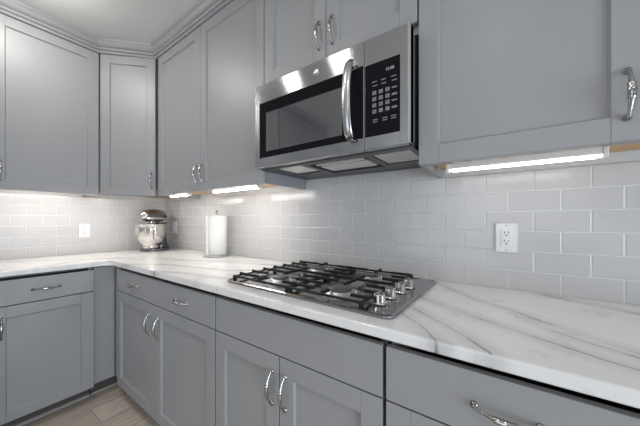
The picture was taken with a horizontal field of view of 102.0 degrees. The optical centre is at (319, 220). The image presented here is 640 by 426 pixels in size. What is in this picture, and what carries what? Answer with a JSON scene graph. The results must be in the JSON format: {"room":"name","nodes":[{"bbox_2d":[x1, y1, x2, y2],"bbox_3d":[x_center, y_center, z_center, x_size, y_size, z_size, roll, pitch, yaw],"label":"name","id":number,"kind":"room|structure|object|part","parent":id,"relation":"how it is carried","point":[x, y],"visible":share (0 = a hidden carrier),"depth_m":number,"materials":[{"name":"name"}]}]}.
{"room":"kitchen","nodes":[
{"label":"kitchen","id":0,"kind":"room"},
{"bbox_2d":[0,189,165,269],"bbox_3d":[-2.885,-0.076,0.891,0.100,2.630,4.400,0,0,35],"label":"wall","id":1,"kind":"structure","parent":0,"point":[1,190],"depth_m":2.14,"materials":[{"name":"grey paint"}]},
{"bbox_2d":[0,13,98,196],"bbox_3d":[-1.932,-0.719,1.825,0.391,1.059,0.514,0,0,35],"label":"upper cabinet","id":2,"kind":"object","parent":1,"relation":"attached to","point":[49,83],"visible":1,"depth_m":1.72,"materials":[{"name":"grey paint"}]},
{"bbox_3d":[-1.909,-0.299,1.547,0.037,0.128,0.017,0,0,35],"label":"handle","id":3,"kind":"part","parent":2,"relation":"part of","materials":[{"name":"silver metal"}]},
{"bbox_2d":[0,193,164,259],"bbox_3d":[-1.911,0.043,2.190,0.012,0.463,1.155,0,0,35],"label":"backsplash","id":4,"kind":"structure","parent":1,"relation":"attached to","point":[31,225],"depth_m":2.04,"materials":[{"name":"white tile"}]},
{"bbox_2d":[79,224,89,237],"bbox_3d":[-1.938,0.087,2.132,0.009,0.115,0.071,0,0,35],"label":"wall outlet","id":5,"kind":"object","parent":1,"relation":"attached to","point":[84,229],"visible":1,"depth_m":2.13,"materials":[{"name":"white plastic"}]},
{"bbox_2d":[82,227,86,234],"bbox_3d":[-1.936,0.087,2.131,0.003,0.067,0.034,0,0,35],"label":"receptacle","id":6,"kind":"object","parent":5,"relation":"attached to","point":[84,229],"depth_m":2.13,"materials":[{"name":"white plastic"}]},
{"bbox_2d":[22,384,159,425],"bbox_3d":[-0.546,1.214,-0.738,5.600,0.050,4.400,0,0,35],"label":"floor","id":7,"kind":"structure","parent":0,"point":[112,406],"depth_m":1.59,"materials":[{"name":"brown wood"}]},
{"bbox_2d":[0,267,93,425],"bbox_3d":[-1.845,0.752,1.690,0.649,0.874,0.432,0,0,35],"label":"base cabinet","id":8,"kind":"object","parent":7,"relation":"on","point":[47,318],"visible":1,"depth_m":1.53,"materials":[{"name":"grey paint"}]},
{"bbox_3d":[-1.691,0.582,1.375,0.037,0.128,0.017,0,0,35],"label":"handle","id":9,"kind":"part","parent":8,"relation":"part of","materials":[{"name":"silver metal"}]},
{"bbox_3d":[-1.594,0.397,1.515,0.037,0.017,0.128,0,0,35],"label":"handle","id":10,"kind":"part","parent":8,"relation":"part of","materials":[{"name":"silver metal"}]},
{"bbox_3d":[-1.616,0.395,1.531,0.020,0.138,0.432,0,0,35],"label":"drawer","id":11,"kind":"part","parent":8,"relation":"part of","materials":[{"name":"grey paint"}]},
{"bbox_3d":[-1.682,1.180,1.577,0.016,0.016,0.430,0,0,35],"label":"shoe molding","id":12,"kind":"part","parent":8,"relation":"part of","materials":[{"name":"grey wood"}]},
{"bbox_2d":[0,247,639,408],"bbox_3d":[-0.418,0.290,1.140,3.657,0.030,1.167,0,0,35],"label":"countertop","id":13,"kind":"structure","parent":8,"relation":"on","point":[591,347],"depth_m":0.72,"materials":[{"name":"stone"}]},
{"bbox_2d":[134,209,168,251],"bbox_3d":[-1.498,0.086,2.347,0.240,0.376,0.379,0,0,-8],"label":"stand mixer","id":14,"kind":"object","parent":13,"relation":"on","point":[152,235],"visible":0.99,"depth_m":2.22,"materials":[{"name":"grey metal"}]},
{"bbox_2d":[134,224,165,248],"bbox_3d":[-1.476,0.141,2.273,0.275,0.211,0.240,0,0,35],"label":"bowl","id":15,"kind":"object","parent":14,"relation":"on","point":[151,236],"depth_m":2.20,"materials":[{"name":"silver metal"}]},
{"bbox_2d":[203,210,229,257],"bbox_3d":[-0.787,0.099,1.975,0.192,0.350,0.192,0,0,35],"label":"paper towel holder","id":16,"kind":"object","parent":13,"relation":"on","point":[216,226],"visible":1,"depth_m":1.91,"materials":[{"name":"white paper"}]},
{"bbox_2d":[227,260,435,318],"bbox_3d":[0.045,0.251,1.148,0.766,0.046,0.542,0,0,36],"label":"gas cooktop","id":17,"kind":"object","parent":13,"relation":"in","point":[375,294],"visible":1,"depth_m":1.01,"materials":[{"name":"silver metal"}]},
{"bbox_3d":[-0.171,0.258,1.126,0.141,0.016,0.141,0,0,36],"label":"burner","id":18,"kind":"part","parent":17,"relation":"part of","materials":[{"name":"silver metal"}]},
{"bbox_3d":[-0.008,0.258,1.347,0.129,0.016,0.129,0,0,36],"label":"burner","id":19,"kind":"part","parent":17,"relation":"part of","materials":[{"name":"silver metal"}]},
{"bbox_3d":[0.076,0.258,0.941,0.156,0.016,0.156,0,0,36],"label":"burner","id":20,"kind":"part","parent":17,"relation":"part of","materials":[{"name":"silver metal"}]},
{"bbox_3d":[0.232,0.258,1.171,0.120,0.016,0.120,0,0,36],"label":"burner","id":21,"kind":"part","parent":17,"relation":"part of","materials":[{"name":"silver metal"}]},
{"bbox_3d":[0.190,0.249,0.827,0.047,0.034,0.047,0,0,36],"label":"knob","id":22,"kind":"part","parent":17,"relation":"part of","materials":[{"name":"silver metal"}]},
{"bbox_3d":[0.241,0.249,0.889,0.047,0.034,0.047,0,0,36],"label":"knob","id":23,"kind":"part","parent":17,"relation":"part of","materials":[{"name":"silver metal"}]},
{"bbox_3d":[0.294,0.249,0.954,0.047,0.034,0.047,0,0,36],"label":"knob","id":24,"kind":"part","parent":17,"relation":"part of","materials":[{"name":"silver metal"}]},
{"bbox_3d":[0.347,0.249,1.019,0.047,0.034,0.047,0,0,36],"label":"knob","id":25,"kind":"part","parent":17,"relation":"part of","materials":[{"name":"silver metal"}]},
{"bbox_2d":[90,265,123,394],"bbox_3d":[-1.436,0.752,1.801,0.194,0.874,0.207,0,0,35],"label":"cabinet filler","id":26,"kind":"object","parent":7,"relation":"on","point":[105,277],"visible":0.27,"depth_m":1.77,"materials":[{"name":"grey paint"}]},
{"bbox_3d":[-1.434,1.180,1.790,0.178,0.016,0.192,0,0,35],"label":"shoe molding","id":27,"kind":"part","parent":26,"relation":"part of","materials":[{"name":"grey wood"}]},
{"bbox_3d":[-1.476,0.702,1.772,0.018,0.774,0.114,0,0,35],"label":"panel","id":28,"kind":"part","parent":26,"relation":"part of","materials":[{"name":"grey paint"}]},
{"bbox_3d":[-1.386,0.702,1.794,0.104,0.774,0.018,0,0,35],"label":"panel","id":29,"kind":"part","parent":26,"relation":"part of","materials":[{"name":"grey paint"}]},
{"bbox_2d":[117,269,224,425],"bbox_3d":[-0.738,0.752,1.655,1.109,0.874,0.649,0,0,35],"label":"base cabinet","id":30,"kind":"object","parent":7,"relation":"on","point":[166,330],"visible":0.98,"depth_m":1.36,"materials":[{"name":"grey paint"}]},
{"bbox_3d":[-1.141,0.397,1.562,0.128,0.017,0.037,0,0,35],"label":"handle","id":31,"kind":"part","parent":30,"relation":"part of","materials":[{"name":"silver metal"}]},
{"bbox_3d":[-1.125,0.783,1.585,0.553,0.628,0.020,0,0,35],"label":"door","id":32,"kind":"part","parent":30,"relation":"part of","materials":[{"name":"grey paint"}]},
{"bbox_3d":[-1.125,0.395,1.585,0.553,0.138,0.020,0,0,35],"label":"drawer","id":33,"kind":"part","parent":30,"relation":"part of","materials":[{"name":"grey paint"}]},
{"bbox_3d":[-0.965,0.582,1.440,0.017,0.128,0.037,0,0,35],"label":"handle","id":34,"kind":"part","parent":30,"relation":"part of","materials":[{"name":"silver metal"}]},
{"bbox_3d":[-0.875,0.582,1.377,0.017,0.128,0.037,0,0,35],"label":"handle","id":35,"kind":"part","parent":30,"relation":"part of","materials":[{"name":"silver metal"}]},
{"bbox_3d":[-0.684,0.397,1.244,0.128,0.017,0.037,0,0,35],"label":"handle","id":36,"kind":"part","parent":30,"relation":"part of","materials":[{"name":"silver metal"}]},
{"bbox_3d":[-0.668,0.783,1.267,0.552,0.628,0.020,0,0,35],"label":"door","id":37,"kind":"part","parent":30,"relation":"part of","materials":[{"name":"grey paint"}]},
{"bbox_3d":[-0.668,0.395,1.267,0.552,0.138,0.020,0,0,35],"label":"drawer","id":38,"kind":"part","parent":30,"relation":"part of","materials":[{"name":"grey paint"}]},
{"bbox_2d":[216,296,391,425],"bbox_3d":[0.025,0.752,1.123,0.735,0.874,0.649,0,0,35],"label":"base cabinet","id":39,"kind":"object","parent":7,"relation":"on","point":[274,367],"visible":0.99,"depth_m":0.85,"materials":[{"name":"grey paint"}]},
{"bbox_3d":[-0.285,0.783,1.000,0.365,0.628,0.020,0,0,35],"label":"door","id":40,"kind":"part","parent":39,"relation":"part of","materials":[{"name":"grey paint"}]},
{"bbox_3d":[-0.177,0.582,0.891,0.017,0.128,0.037,0,0,35],"label":"handle","id":41,"kind":"part","parent":39,"relation":"part of","materials":[{"name":"silver metal"}]},
{"bbox_3d":[-0.126,0.582,0.856,0.017,0.128,0.037,0,0,35],"label":"handle","id":42,"kind":"part","parent":39,"relation":"part of","materials":[{"name":"silver metal"}]},
{"bbox_3d":[0.018,0.783,0.789,0.366,0.628,0.020,0,0,35],"label":"door","id":43,"kind":"part","parent":39,"relation":"part of","materials":[{"name":"grey paint"}]},
{"bbox_2d":[386,342,639,425],"bbox_3d":[0.542,0.752,0.764,0.504,0.874,0.649,0,0,35],"label":"base cabinet","id":44,"kind":"object","parent":7,"relation":"on","point":[424,388],"visible":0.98,"depth_m":0.57,"materials":[{"name":"grey paint"}]},
{"bbox_3d":[0.383,0.783,0.535,0.504,0.628,0.020,0,0,35],"label":"door","id":45,"kind":"part","parent":44,"relation":"part of","materials":[{"name":"grey paint"}]},
{"bbox_3d":[0.367,0.397,0.512,0.128,0.017,0.037,0,0,35],"label":"handle","id":46,"kind":"part","parent":44,"relation":"part of","materials":[{"name":"silver metal"}]},
{"bbox_2d":[17,0,198,62],"bbox_3d":[-0.546,-1.366,-0.738,5.600,0.050,4.400,0,0,35],"label":"ceiling","id":47,"kind":"structure","parent":0,"point":[143,21],"depth_m":1.69,"materials":[{"name":"grey paint"}]},
{"bbox_2d":[0,0,232,60],"bbox_3d":[-0.383,-1.294,0.926,3.290,0.091,0.807,0,0,35],"label":"crown molding","id":48,"kind":"structure","parent":47,"relation":"attached to","point":[202,11],"depth_m":1.76,"materials":[{"name":"grey paint"}]},
{"bbox_2d":[166,150,639,304],"bbox_3d":[0.699,-0.076,1.138,5.700,2.630,0.100,0,0,35],"label":"wall","id":49,"kind":"structure","parent":0,"point":[633,155],"depth_m":1.04,"materials":[{"name":"grey paint"}]},
{"bbox_2d":[99,54,169,197],"bbox_3d":[-1.499,-0.719,2.216,0.632,1.059,0.615,0,0,35],"label":"upper cabinet","id":50,"kind":"object","parent":49,"relation":"attached to","point":[128,86],"visible":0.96,"depth_m":1.98,"materials":[{"name":"grey paint"}]},
{"bbox_3d":[-1.505,-0.231,2.227,0.577,0.015,0.570,0,0,35],"label":"panel","id":51,"kind":"part","parent":50,"relation":"part of","materials":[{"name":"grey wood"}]},
{"bbox_3d":[-1.296,-0.304,1.981,0.017,0.128,0.037,0,0,-9],"label":"handle","id":52,"kind":"part","parent":50,"relation":"part of","materials":[{"name":"silver metal"}]},
{"bbox_2d":[173,221,176,232],"bbox_3d":[-1.420,0.067,2.531,0.071,0.115,0.008,0,0,35],"label":"wall switch","id":53,"kind":"object","parent":49,"relation":"attached to","point":[174,222],"visible":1,"depth_m":2.52,"materials":[{"name":"white plastic"}]},
{"bbox_2d":[158,0,304,198],"bbox_3d":[-0.687,-0.719,1.794,1.192,1.059,0.381,0,0,35],"label":"upper cabinet","id":54,"kind":"object","parent":49,"relation":"attached to","point":[208,81],"visible":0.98,"depth_m":1.58,"materials":[{"name":"grey paint"}]},
{"bbox_3d":[-1.001,-0.717,1.836,0.576,1.056,0.020,0,0,35],"label":"door","id":55,"kind":"part","parent":54,"relation":"part of","materials":[{"name":"grey paint"}]},
{"bbox_2d":[169,193,191,196],"bbox_3d":[-1.062,-0.202,1.968,0.272,0.043,0.036,0,0,35],"label":"light","id":56,"kind":"object","parent":54,"relation":"attached to","point":[186,194],"visible":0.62,"depth_m":1.93,"materials":[{"name":"white plastic"}]},
{"bbox_3d":[-0.808,-0.299,1.668,0.017,0.128,0.037,0,0,35],"label":"handle","id":57,"kind":"part","parent":54,"relation":"part of","materials":[{"name":"silver metal"}]},
{"bbox_3d":[-0.750,-0.299,1.627,0.017,0.128,0.037,0,0,35],"label":"handle","id":58,"kind":"part","parent":54,"relation":"part of","materials":[{"name":"silver metal"}]},
{"bbox_3d":[-0.523,-0.717,1.503,0.584,1.056,0.020,0,0,35],"label":"door","id":59,"kind":"part","parent":54,"relation":"part of","materials":[{"name":"grey paint"}]},
{"bbox_3d":[-0.671,-0.226,1.819,1.151,0.005,0.285,0,0,35],"label":"panel","id":60,"kind":"part","parent":54,"relation":"part of","materials":[{"name":"brown wood"}]},
{"bbox_2d":[211,185,262,192],"bbox_3d":[-0.521,-0.202,1.591,0.452,0.043,0.036,0,0,35],"label":"light","id":61,"kind":"object","parent":54,"relation":"attached to","point":[257,186],"visible":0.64,"depth_m":1.55,"materials":[{"name":"white plastic"}]},
{"bbox_2d":[214,187,257,192],"bbox_3d":[-0.521,-0.185,1.591,0.416,0.007,0.025,0,0,35],"label":"diffuser","id":62,"kind":"object","parent":61,"relation":"attached to","point":[240,188],"depth_m":1.58,"materials":[{"name":"white plastic"}]},
{"bbox_2d":[264,0,418,83],"bbox_3d":[0.113,-0.952,1.236,0.755,0.592,0.381,0,0,35],"label":"upper cabinet","id":63,"kind":"object","parent":49,"relation":"attached to","point":[298,34],"visible":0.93,"depth_m":1.13,"materials":[{"name":"grey paint"}]},
{"bbox_3d":[-0.125,-0.966,1.226,0.376,0.559,0.020,0,0,35],"label":"door","id":64,"kind":"part","parent":63,"relation":"part of","materials":[{"name":"grey paint"}]},
{"bbox_3d":[-0.013,-0.801,1.114,0.017,0.128,0.037,0,0,35],"label":"handle","id":65,"kind":"part","parent":63,"relation":"part of","materials":[{"name":"silver metal"}]},
{"bbox_3d":[0.043,-0.801,1.076,0.017,0.128,0.037,0,0,35],"label":"handle","id":66,"kind":"part","parent":63,"relation":"part of","materials":[{"name":"silver metal"}]},
{"bbox_2d":[255,21,420,179],"bbox_3d":[0.088,-0.449,1.201,0.748,0.400,0.454,0,0,35],"label":"microwave oven","id":67,"kind":"object","parent":63,"relation":"attached to","point":[352,110],"visible":1,"depth_m":1.01,"materials":[{"name":"grey metal"}]},
{"bbox_3d":[-0.070,-0.451,1.121,0.581,0.396,0.034,0,0,35],"label":"door","id":68,"kind":"part","parent":67,"relation":"part of","materials":[{"name":"silver metal"}]},
{"bbox_3d":[0.105,-0.441,0.947,0.034,0.295,0.058,0,0,35],"label":"handle","id":69,"kind":"part","parent":67,"relation":"part of","materials":[{"name":"silver metal"}]},
{"bbox_3d":[0.238,-0.451,0.907,0.165,0.396,0.034,0,0,35],"label":"control panel","id":70,"kind":"part","parent":67,"relation":"part of","materials":[{"name":"silver metal"}]},
{"bbox_3d":[0.301,-0.451,0.862,0.010,0.396,0.036,0,0,35],"label":"edge trim","id":71,"kind":"part","parent":67,"relation":"part of","materials":[{"name":"silver metal"}]},
{"bbox_3d":[0.186,-0.966,1.010,0.376,0.559,0.020,0,0,35],"label":"door","id":72,"kind":"part","parent":63,"relation":"part of","materials":[{"name":"grey paint"}]},
{"bbox_2d":[165,161,639,304],"bbox_3d":[-0.083,0.013,1.613,3.647,0.522,0.012,0,0,35],"label":"backsplash","id":73,"kind":"structure","parent":49,"relation":"attached to","point":[579,227],"depth_m":1.13,"materials":[{"name":"white tile"}]},
{"bbox_2d":[496,223,517,252],"bbox_3d":[0.739,0.070,1.028,0.071,0.115,0.008,0,0,35],"label":"wall outlet","id":74,"kind":"object","parent":49,"relation":"attached to","point":[506,233],"visible":1,"depth_m":1.02,"materials":[{"name":"white plastic"}]},
{"bbox_2d":[501,229,511,245],"bbox_3d":[0.737,0.070,1.026,0.034,0.067,0.003,0,0,35],"label":"receptacle","id":75,"kind":"object","parent":74,"relation":"attached to","point":[506,234],"depth_m":1.02,"materials":[{"name":"white plastic"}]},
{"bbox_2d":[419,0,639,177],"bbox_3d":[0.850,-0.719,0.723,1.031,1.059,0.381,0,0,35],"label":"upper cabinet","id":76,"kind":"object","parent":49,"relation":"attached to","point":[498,78],"visible":1,"depth_m":0.73,"materials":[{"name":"grey paint"}]},
{"bbox_2d":[446,146,608,172],"bbox_3d":[0.653,-0.202,0.865,0.420,0.043,0.036,0,0,35],"label":"light","id":77,"kind":"object","parent":76,"relation":"attached to","point":[601,152],"visible":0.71,"depth_m":0.83,"materials":[{"name":"white plastic"}]},
{"bbox_2d":[451,155,598,171],"bbox_3d":[0.653,-0.185,0.865,0.384,0.007,0.025,0,0,35],"label":"diffuser","id":78,"kind":"object","parent":77,"relation":"attached to","point":[542,159],"depth_m":0.85,"materials":[{"name":"white plastic"}]},
{"bbox_3d":[0.867,-0.226,0.748,0.993,0.005,0.285,0,0,35],"label":"panel","id":79,"kind":"part","parent":76,"relation":"part of","materials":[{"name":"brown wood"}]},
{"bbox_3d":[0.722,-0.299,0.603,0.017,0.128,0.037,0,0,35],"label":"handle","id":80,"kind":"part","parent":76,"relation":"part of","materials":[{"name":"silver metal"}]}
]}

